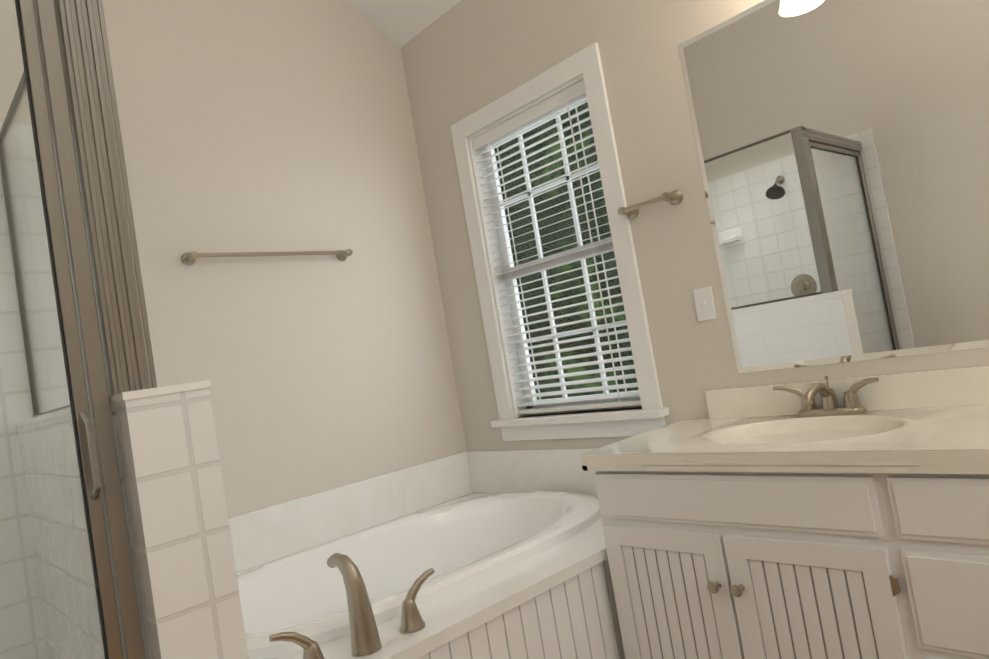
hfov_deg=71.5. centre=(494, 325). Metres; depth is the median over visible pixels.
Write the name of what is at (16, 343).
tiled wall
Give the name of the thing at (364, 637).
tub faucet
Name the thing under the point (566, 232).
backdrop
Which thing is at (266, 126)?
wall
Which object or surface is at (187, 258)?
towel rail
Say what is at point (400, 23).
ceiling
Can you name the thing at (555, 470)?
backsplash
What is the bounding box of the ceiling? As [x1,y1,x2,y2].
[347,0,460,47]
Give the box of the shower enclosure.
[0,0,156,658]
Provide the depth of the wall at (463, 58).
2.56 m
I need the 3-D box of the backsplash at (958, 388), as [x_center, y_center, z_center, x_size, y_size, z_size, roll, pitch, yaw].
[1.560,0.099,1.513,0.020,0.100,2.430,-7,-4,-43]
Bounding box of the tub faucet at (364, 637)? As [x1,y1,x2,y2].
[269,553,433,658]
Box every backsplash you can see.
[228,451,471,572]
[468,448,597,497]
[705,365,988,416]
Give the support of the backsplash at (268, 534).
attached to the wall at (266, 126)
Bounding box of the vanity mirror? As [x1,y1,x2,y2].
[678,0,988,372]
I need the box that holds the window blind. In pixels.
[472,80,640,413]
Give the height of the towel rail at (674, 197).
0.051 m
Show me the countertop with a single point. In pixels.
(967, 437)
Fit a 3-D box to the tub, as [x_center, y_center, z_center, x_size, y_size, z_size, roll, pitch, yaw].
[-0.243,1.044,2.362,1.654,0.558,1.264,-7,-4,-43]
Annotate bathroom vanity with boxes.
[581,409,988,658]
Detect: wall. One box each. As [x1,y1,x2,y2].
[0,0,466,517]
[0,123,69,658]
[15,380,248,658]
[401,0,988,450]
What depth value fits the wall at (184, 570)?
1.33 m
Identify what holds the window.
in the wall at (463, 58)
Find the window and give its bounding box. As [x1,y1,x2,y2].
[450,42,668,440]
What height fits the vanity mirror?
1.150 m
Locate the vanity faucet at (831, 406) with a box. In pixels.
[773,376,878,416]
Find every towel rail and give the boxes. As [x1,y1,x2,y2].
[181,249,352,265]
[618,190,682,218]
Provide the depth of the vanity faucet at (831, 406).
2.02 m
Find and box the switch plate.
[693,286,716,320]
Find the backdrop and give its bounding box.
[494,102,638,399]
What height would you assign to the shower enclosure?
1.994 m
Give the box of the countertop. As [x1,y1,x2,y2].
[580,405,988,460]
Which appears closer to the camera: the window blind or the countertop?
the countertop
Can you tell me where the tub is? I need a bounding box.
[236,491,624,658]
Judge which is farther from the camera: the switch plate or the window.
the window
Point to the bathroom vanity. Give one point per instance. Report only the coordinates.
(760, 522)

